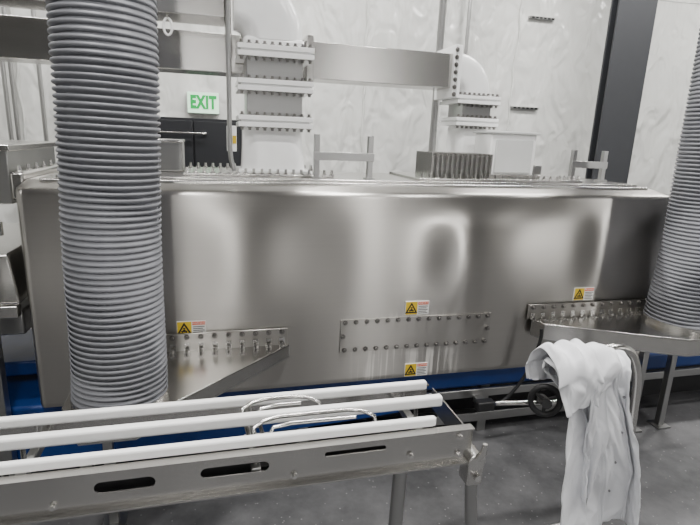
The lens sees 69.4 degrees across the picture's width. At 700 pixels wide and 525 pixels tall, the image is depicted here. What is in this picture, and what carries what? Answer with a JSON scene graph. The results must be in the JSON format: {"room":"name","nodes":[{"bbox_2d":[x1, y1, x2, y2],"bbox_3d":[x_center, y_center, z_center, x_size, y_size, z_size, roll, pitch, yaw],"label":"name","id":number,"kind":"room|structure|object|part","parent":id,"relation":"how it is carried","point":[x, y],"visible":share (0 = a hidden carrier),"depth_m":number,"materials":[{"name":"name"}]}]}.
{"room":"processing plant","nodes":[
{"label":"processing plant","id":0,"kind":"room"},
{"bbox_2d":[0,0,699,223],"bbox_3d":[-0.087,-2.348,6.088,15.000,5.200,0.200,-1,14,-15],"label":"wall","id":1,"kind":"structure","parent":0,"point":[558,65],"depth_m":6.41,"materials":[{"name":"white paint"}]},
{"bbox_2d":[9,8,26,139],"bbox_3d":[-3.402,-2.240,5.122,0.061,5.203,0.028,-1,14,-15],"label":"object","id":2,"kind":"structure","parent":1,"relation":"attached to","point":[10,9],"depth_m":5.24,"materials":[{"name":"white plastic"}]},
{"bbox_2d":[157,117,241,167],"bbox_3d":[-1.789,-0.676,5.873,1.080,1.930,0.170,-1,14,-15],"label":"door","id":3,"kind":"structure","parent":1,"relation":"in","point":[205,139],"depth_m":5.72,"materials":[{"name":"paint"}]},
{"bbox_2d":[186,91,219,114],"bbox_3d":[-1.642,-1.785,5.659,0.350,0.235,0.084,-1,14,-15],"label":"exit sign","id":4,"kind":"object","parent":1,"relation":"attached to","point":[197,102],"visible":1,"depth_m":5.62,"materials":[{"name":"white plastic"}]},
{"bbox_2d":[359,0,368,172],"bbox_3d":[0.180,-2.328,6.052,0.061,5.202,0.028,-1,14,-15],"label":"trim","id":5,"kind":"structure","parent":1,"relation":"attached to","point":[367,7],"depth_m":6.13,"materials":[{"name":"white plastic"}]},
{"bbox_2d":[436,0,448,151],"bbox_3d":[1.147,-2.352,6.303,0.069,5.201,0.028,-1,14,-15],"label":"trim","id":6,"kind":"structure","parent":1,"relation":"attached to","point":[447,11],"depth_m":6.22,"materials":[{"name":"white plastic"}]},
{"bbox_2d":[506,0,523,130],"bbox_3d":[2.115,-2.376,6.554,0.068,5.204,0.028,-1,14,-15],"label":"trim","id":7,"kind":"structure","parent":1,"relation":"attached to","point":[521,5],"depth_m":6.50,"materials":[{"name":"white plastic"}]},
{"bbox_2d":[510,106,537,109],"bbox_3d":[2.300,-2.037,6.674,0.400,0.030,0.043,-1,14,-15],"label":"strap","id":8,"kind":"object","parent":1,"relation":"attached to","point":[512,107],"visible":1,"depth_m":6.65,"materials":[{"name":"metal"}]},
{"bbox_2d":[528,15,554,20],"bbox_3d":[2.439,-3.106,6.433,0.360,0.030,0.043,-1,14,-15],"label":"strap","id":9,"kind":"object","parent":1,"relation":"attached to","point":[530,16],"visible":1,"depth_m":6.42,"materials":[{"name":"metal"}]},
{"bbox_2d":[661,0,699,3],"bbox_3d":[-0.017,-3.437,5.714,15.000,0.043,0.016,-1,14,-15],"label":"trim","id":10,"kind":"structure","parent":1,"relation":"attached to","point":[661,0],"depth_m":6.88,"materials":[{"name":"white plastic"}]},
{"bbox_2d":[0,327,699,524],"bbox_3d":[1.317,1.697,1.059,15.000,0.100,12.500,-1,14,-15],"label":"floor","id":11,"kind":"structure","parent":0,"point":[523,474],"depth_m":2.69,"materials":[{"name":"concrete"}]},
{"bbox_2d":[0,62,13,139],"bbox_3d":[-3.473,-2.215,5.009,0.044,5.200,0.042,-1,14,-15],"label":"conduit pipe","id":12,"kind":"object","parent":11,"relation":"on","point":[2,64],"visible":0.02,"depth_m":5.14,"materials":[{"name":"metal"}]},
{"bbox_2d":[1,7,20,139],"bbox_3d":[-3.405,-2.216,5.026,0.044,5.200,0.042,-1,14,-15],"label":"conduit pipe","id":13,"kind":"object","parent":11,"relation":"on","point":[4,10],"visible":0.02,"depth_m":5.14,"materials":[{"name":"metal"}]},
{"bbox_2d":[0,140,56,476],"bbox_3d":[-2.486,0.233,2.595,1.720,1.700,1.050,-1,14,-15],"label":"chute","id":14,"kind":"object","parent":11,"relation":"on","point":[17,353],"visible":0.38,"depth_m":2.44,"materials":[{"name":"metal"}]},
{"bbox_3d":[-2.382,-0.114,2.100,1.650,0.220,0.020,-1,14,-15],"label":"plate","id":15,"kind":"part","parent":14,"relation":"part of","materials":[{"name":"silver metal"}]},
{"bbox_3d":[-1.653,0.471,2.351,0.060,1.420,0.060,-1,14,-15],"label":"leg","id":16,"kind":"part","parent":14,"relation":"part of","materials":[{"name":"metal"}]},
{"bbox_3d":[-2.356,0.243,2.131,1.700,0.055,0.050,-1,14,-15],"label":"rail","id":17,"kind":"part","parent":14,"relation":"part of","materials":[{"name":"silver metal"}]},
{"bbox_2d":[0,140,56,203],"bbox_3d":[-2.505,-0.486,2.537,1.690,0.280,0.800,-1,14,-15],"label":"hood","id":18,"kind":"object","parent":14,"relation":"attached to","point":[13,153],"depth_m":2.51,"materials":[{"name":"silver metal"}]},
{"bbox_2d":[30,9,48,140],"bbox_3d":[-3.149,-2.217,5.073,0.044,5.200,0.042,-1,14,-15],"label":"conduit pipe","id":19,"kind":"object","parent":11,"relation":"on","point":[33,12],"visible":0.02,"depth_m":5.19,"materials":[{"name":"metal"}]},
{"bbox_2d":[0,380,487,524],"bbox_3d":[-0.900,0.946,1.681,2.858,0.887,0.422,-1,14,-15],"label":"conveyor","id":20,"kind":"object","parent":11,"relation":"on","point":[26,497],"visible":1,"depth_m":1.65,"materials":[{"name":"silver metal"}]},
{"bbox_3d":[-0.999,0.559,1.752,2.720,0.060,0.005,-1,14,-15],"label":"rail","id":21,"kind":"part","parent":20,"relation":"part of","materials":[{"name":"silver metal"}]},
{"bbox_3d":[-0.998,0.520,1.684,2.690,0.037,0.028,-1,14,-15],"label":"guide rail","id":22,"kind":"part","parent":20,"relation":"part of","materials":[{"name":"white plastic"}]},
{"bbox_3d":[-0.969,0.584,1.439,2.620,0.035,0.026,-1,14,-15],"label":"guide rail","id":23,"kind":"part","parent":20,"relation":"part of","materials":[{"name":"white plastic"}]},
{"bbox_3d":[-0.962,0.550,1.568,2.700,0.042,0.032,-1,14,-15],"label":"guide rail","id":24,"kind":"part","parent":20,"relation":"part of","materials":[{"name":"white plastic"}]},
{"bbox_3d":[-0.901,0.672,1.445,2.750,0.128,0.005,-1,14,-15],"label":"plate","id":25,"kind":"part","parent":20,"relation":"part of","materials":[{"name":"silver metal"}]},
{"bbox_3d":[0.158,1.031,1.847,0.065,0.721,0.050,-1,14,-15],"label":"leg","id":26,"kind":"part","parent":20,"relation":"part of","materials":[{"name":"metal"}]},
{"bbox_3d":[0.384,0.603,1.953,0.005,0.085,0.335,-1,14,-15],"label":"plate","id":27,"kind":"part","parent":20,"relation":"part of","materials":[{"name":"silver metal"}]},
{"bbox_3d":[0.458,1.040,1.918,0.116,0.695,0.046,-1,14,-15],"label":"leg","id":28,"kind":"part","parent":20,"relation":"part of","materials":[{"name":"metal"}]},
{"bbox_3d":[0.457,0.662,1.763,0.028,0.073,0.041,-10,19,-41],"label":"clamp lever","id":29,"kind":"part","parent":20,"relation":"part of","materials":[{"name":"metal"}]},
{"bbox_2d":[10,160,669,467],"bbox_3d":[0.091,0.227,3.216,3.620,1.611,0.968,-1,14,-15],"label":"machine","id":30,"kind":"object","parent":11,"relation":"on","point":[394,274],"visible":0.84,"depth_m":2.74,"materials":[{"name":"metal"}]},
{"bbox_2d":[158,138,184,171],"bbox_3d":[-1.073,-0.613,2.873,0.255,0.174,0.200,-1,14,-15],"label":"junction box","id":31,"kind":"object","parent":30,"relation":"on","point":[172,157],"visible":0.52,"depth_m":2.81,"materials":[{"name":"metal"}]},
{"bbox_2d":[62,327,288,524],"bbox_3d":[-0.719,0.825,2.332,0.960,0.815,0.648,-1,14,-15],"label":"tray stand","id":32,"kind":"object","parent":30,"relation":"attached to","point":[200,365],"visible":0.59,"depth_m":2.46,"materials":[{"name":"silver metal"}]},
{"bbox_2d":[45,0,167,409],"bbox_3d":[-0.796,-1.617,1.547,0.476,4.478,0.362,-2,15,-17],"label":"flexible duct","id":33,"kind":"object","parent":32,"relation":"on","point":[104,58],"visible":0.95,"depth_m":1.75,"materials":[{"name":"grey plastic"}]},
{"bbox_3d":[-1.089,0.903,2.293,0.040,0.655,0.040,-1,14,-15],"label":"support leg","id":34,"kind":"part","parent":32,"relation":"part of","materials":[{"name":"metal"}]},
{"bbox_3d":[-1.102,1.215,2.370,0.100,0.012,0.100,-1,14,-15],"label":"foot plate","id":35,"kind":"part","parent":32,"relation":"part of","materials":[{"name":"metal"}]},
{"bbox_2d":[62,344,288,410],"bbox_3d":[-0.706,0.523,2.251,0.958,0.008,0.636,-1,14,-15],"label":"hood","id":36,"kind":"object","parent":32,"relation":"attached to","point":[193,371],"depth_m":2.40,"materials":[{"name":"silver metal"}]},
{"bbox_2d":[62,346,288,444],"bbox_3d":[-0.707,0.556,2.261,0.960,0.062,0.639,-1,14,-15],"label":"hood","id":37,"kind":"object","parent":32,"relation":"attached to","point":[209,372],"depth_m":2.38,"materials":[{"name":"silver metal"}]},
{"bbox_2d":[77,357,288,445],"bbox_3d":[-0.708,0.590,2.268,0.960,0.006,0.636,-1,14,-15],"label":"hood","id":38,"kind":"object","parent":32,"relation":"attached to","point":[223,390],"depth_m":2.33,"materials":[{"name":"metal"}]},
{"bbox_2d":[225,0,236,170],"bbox_3d":[-0.597,-0.984,2.591,0.056,1.014,0.151,4,14,8],"label":"conduit bend","id":39,"kind":"object","parent":30,"relation":"attached to","point":[231,130],"visible":1,"depth_m":2.56,"materials":[{"name":"metal"}]},
{"bbox_2d":[224,0,314,173],"bbox_3d":[-0.453,-1.065,2.803,0.458,1.106,0.340,-1,14,-15],"label":"stack","id":40,"kind":"object","parent":30,"relation":"on","point":[272,50],"visible":0.99,"depth_m":2.70,"materials":[{"name":"white paint"}]},
{"bbox_3d":[-0.274,0.877,2.930,0.060,0.460,0.060,-1,14,-15],"label":"leg","id":41,"kind":"part","parent":30,"relation":"part of","materials":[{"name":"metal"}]},
{"bbox_2d":[311,134,374,179],"bbox_3d":[-0.035,-0.576,2.764,0.350,0.235,0.060,-1,14,-15],"label":"bracket","id":42,"kind":"object","parent":30,"relation":"on","point":[368,157],"visible":1,"depth_m":2.75,"materials":[{"name":"metal"}]},
{"bbox_3d":[-0.180,-0.572,2.727,0.030,0.235,0.030,-1,14,-15],"label":"post","id":43,"kind":"part","parent":42,"relation":"part of","materials":[{"name":"metal"}]},
{"bbox_3d":[0.110,-0.579,2.802,0.030,0.235,0.030,-1,14,-15],"label":"post","id":44,"kind":"part","parent":42,"relation":"part of","materials":[{"name":"metal"}]},
{"bbox_3d":[0.143,-0.487,3.086,3.450,0.053,0.650,-1,14,-15],"label":"lid","id":45,"kind":"part","parent":30,"relation":"part of","materials":[{"name":"silver metal"}]},
{"bbox_3d":[0.382,0.394,2.866,0.900,0.190,0.029,-1,14,-14],"label":"access panel","id":46,"kind":"part","parent":30,"relation":"part of","materials":[{"name":"metal"}]},
{"bbox_3d":[0.179,0.985,3.067,3.560,0.060,0.060,-1,14,-15],"label":"rail","id":47,"kind":"part","parent":30,"relation":"part of","materials":[{"name":"metal"}]},
{"bbox_2d":[415,151,492,178],"bbox_3d":[0.633,-0.601,3.104,0.392,0.145,0.245,-1,14,-15],"label":"box","id":48,"kind":"object","parent":30,"relation":"on","point":[441,163],"visible":0.83,"depth_m":3.00,"materials":[{"name":"metal"}]},
{"bbox_2d":[437,54,500,152],"bbox_3d":[0.812,-1.014,3.484,0.310,0.776,0.300,-1,14,-15],"label":"stack","id":49,"kind":"object","parent":30,"relation":"on","point":[469,112],"visible":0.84,"depth_m":3.36,"materials":[{"name":"white paint"}]},
{"bbox_2d":[0,14,462,99],"bbox_3d":[-2.965,-1.169,2.429,7.537,0.320,0.308,-1,14,-15],"label":"duct","id":50,"kind":"object","parent":49,"relation":"attached to","point":[23,39],"visible":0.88,"depth_m":3.05,"materials":[{"name":"silver metal"}]},
{"bbox_3d":[0.839,0.850,3.218,0.060,0.460,0.060,-1,14,-15],"label":"leg","id":51,"kind":"part","parent":30,"relation":"part of","materials":[{"name":"metal"}]},
{"bbox_2d":[473,131,541,178],"bbox_3d":[1.035,-0.709,3.313,0.410,0.285,0.280,-1,14,-15],"label":"box","id":52,"kind":"object","parent":30,"relation":"on","point":[513,153],"visible":0.88,"depth_m":3.20,"materials":[{"name":"white paint"}]},
{"bbox_3d":[1.037,-0.672,3.208,0.260,0.205,0.015,-1,14,-15],"label":"cabinet door","id":53,"kind":"part","parent":52,"relation":"part of","materials":[{"name":"grey paint"}]},
{"bbox_2d":[568,150,608,180],"bbox_3d":[1.601,-0.651,3.404,0.290,0.200,0.060,-1,14,-15],"label":"bracket","id":54,"kind":"object","parent":30,"relation":"on","point":[602,165],"visible":0.85,"depth_m":3.38,"materials":[{"name":"metal"}]},
{"bbox_3d":[1.485,-0.649,3.374,0.030,0.200,0.030,-1,14,-15],"label":"post","id":55,"kind":"part","parent":54,"relation":"part of","materials":[{"name":"metal"}]},
{"bbox_3d":[1.718,-0.654,3.434,0.030,0.200,0.030,-1,14,-15],"label":"post","id":56,"kind":"part","parent":54,"relation":"part of","materials":[{"name":"metal"}]},
{"bbox_2d":[526,298,699,432],"bbox_3d":[1.737,0.709,3.071,1.330,0.875,0.465,-1,14,-15],"label":"tray stand","id":57,"kind":"object","parent":30,"relation":"attached to","point":[591,323],"visible":0.83,"depth_m":3.00,"materials":[{"name":"silver metal"}]},
{"bbox_2d":[494,329,542,406],"bbox_3d":[0.981,0.626,2.993,0.263,0.509,0.037,2,14,-1],"label":"power cable","id":58,"kind":"object","parent":57,"relation":"hanging from","point":[522,379],"visible":0.62,"depth_m":3.01,"materials":[{"name":"black rubber"}]},
{"bbox_2d":[530,321,699,355],"bbox_3d":[1.766,0.425,2.990,1.300,0.087,0.437,-1,14,-15],"label":"hood","id":59,"kind":"object","parent":57,"relation":"attached to","point":[643,336],"depth_m":2.89,"materials":[{"name":"silver metal"}]},
{"bbox_2d":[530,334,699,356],"bbox_3d":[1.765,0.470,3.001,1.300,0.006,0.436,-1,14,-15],"label":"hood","id":60,"kind":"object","parent":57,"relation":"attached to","point":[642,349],"depth_m":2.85,"materials":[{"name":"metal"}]},
{"bbox_2d":[535,313,699,340],"bbox_3d":[1.768,0.379,2.978,1.298,0.008,0.436,-1,14,-15],"label":"hood","id":61,"kind":"object","parent":57,"relation":"attached to","point":[628,325],"depth_m":2.95,"materials":[{"name":"silver metal"}]},
{"bbox_3d":[1.861,0.763,3.254,0.040,0.690,0.040,-1,14,-15],"label":"support leg","id":62,"kind":"part","parent":57,"relation":"part of","materials":[{"name":"metal"}]},
{"bbox_3d":[2.071,1.087,3.394,0.100,0.012,0.100,-1,14,-15],"label":"foot plate","id":63,"kind":"part","parent":57,"relation":"part of","materials":[{"name":"metal"}]},
{"bbox_3d":[2.084,0.758,3.312,0.040,0.690,0.040,-1,14,-15],"label":"support leg","id":64,"kind":"part","parent":57,"relation":"part of","materials":[{"name":"metal"}]},
{"bbox_2d":[642,29,699,334],"bbox_3d":[2.096,-1.774,2.528,0.471,4.418,0.442,-1,14,-15],"label":"flexible duct","id":65,"kind":"object","parent":57,"relation":"on","point":[673,297],"visible":1,"depth_m":2.86,"materials":[{"name":"grey plastic"}]},
{"bbox_2d":[6,353,699,459],"bbox_3d":[0.276,0.792,3.392,7.000,0.445,0.765,-1,14,-15],"label":"conveyor","id":66,"kind":"object","parent":11,"relation":"on","point":[458,389],"visible":0.12,"depth_m":3.07,"materials":[{"name":"rubber"}]},
{"bbox_2d":[473,395,494,411],"bbox_3d":[0.800,0.849,3.071,0.110,0.060,0.124,-1,14,-15],"label":"plug","id":67,"kind":"object","parent":66,"relation":"attached to","point":[481,404],"visible":1,"depth_m":3.02,"materials":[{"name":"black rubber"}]},
{"bbox_3d":[0.371,0.815,3.029,7.000,0.053,0.025,-1,14,-15],"label":"rail","id":68,"kind":"part","parent":66,"relation":"part of","materials":[{"name":"metal"}]},
{"bbox_2d":[428,0,446,151],"bbox_3d":[0.630,-1.665,3.469,0.050,5.200,0.049,-1,14,-15],"label":"vertical conduit","id":69,"kind":"object","parent":11,"relation":"on","point":[442,3],"visible":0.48,"depth_m":3.57,"materials":[{"name":"metal"}]},
{"bbox_2d":[464,0,471,54],"bbox_3d":[1.414,-2.335,6.277,0.044,5.200,0.042,-1,14,-15],"label":"conduit pipe","id":70,"kind":"object","parent":11,"relation":"on","point":[469,1],"visible":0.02,"depth_m":6.13,"materials":[{"name":"metal"}]},
{"bbox_2d":[495,343,641,524],"bbox_3d":[1.051,0.850,2.280,0.783,0.931,0.363,-1,14,-15],"label":"stand","id":71,"kind":"object","parent":11,"relation":"on","point":[546,402],"visible":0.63,"depth_m":2.25,"materials":[{"name":"metal"}]},
{"bbox_2d":[525,338,640,524],"bbox_3d":[1.058,0.809,2.238,0.577,0.989,0.264,0,14,-10],"label":"coat","id":72,"kind":"object","parent":71,"relation":"hanging from","point":[592,380],"visible":1,"depth_m":2.20,"materials":[{"name":"white fabric"}]},
{"bbox_3d":[1.223,0.812,2.420,0.378,0.911,0.052,-1,14,-15],"label":"handle","id":73,"kind":"part","parent":71,"relation":"part of","materials":[{"name":"silver metal"}]},
{"bbox_2d":[585,0,657,183],"bbox_3d":[3.188,-2.176,5.926,0.750,5.200,0.380,-1,14,-15],"label":"steel column","id":74,"kind":"structure","parent":11,"relation":"on","point":[631,22],"depth_m":5.88,"materials":[{"name":"metal"}]},
{"bbox_3d":[-5.921,-0.679,-1.538,0.200,5.200,12.400,-1,14,-15],"label":"wall","id":75,"kind":"structure","parent":0,"visible":0},
{"bbox_2d":[0,0,224,26],"bbox_3d":[-3.594,-1.340,1.897,6.060,0.280,0.240,-1,14,-15],"label":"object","id":76,"kind":"object","parent":75,"relation":"attached to","point":[198,12],"visible":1,"depth_m":2.54,"materials":[{"name":"silver metal"}]},
{"bbox_2d":[162,13,172,35],"bbox_3d":[-0.916,-1.194,2.540,0.052,0.106,0.012,-1,14,-15],"label":"hanger","id":77,"kind":"object","parent":76,"relation":"hanging from","point":[167,14],"visible":1,"depth_m":2.54,"materials":[{"name":"white paint"}]}
]}

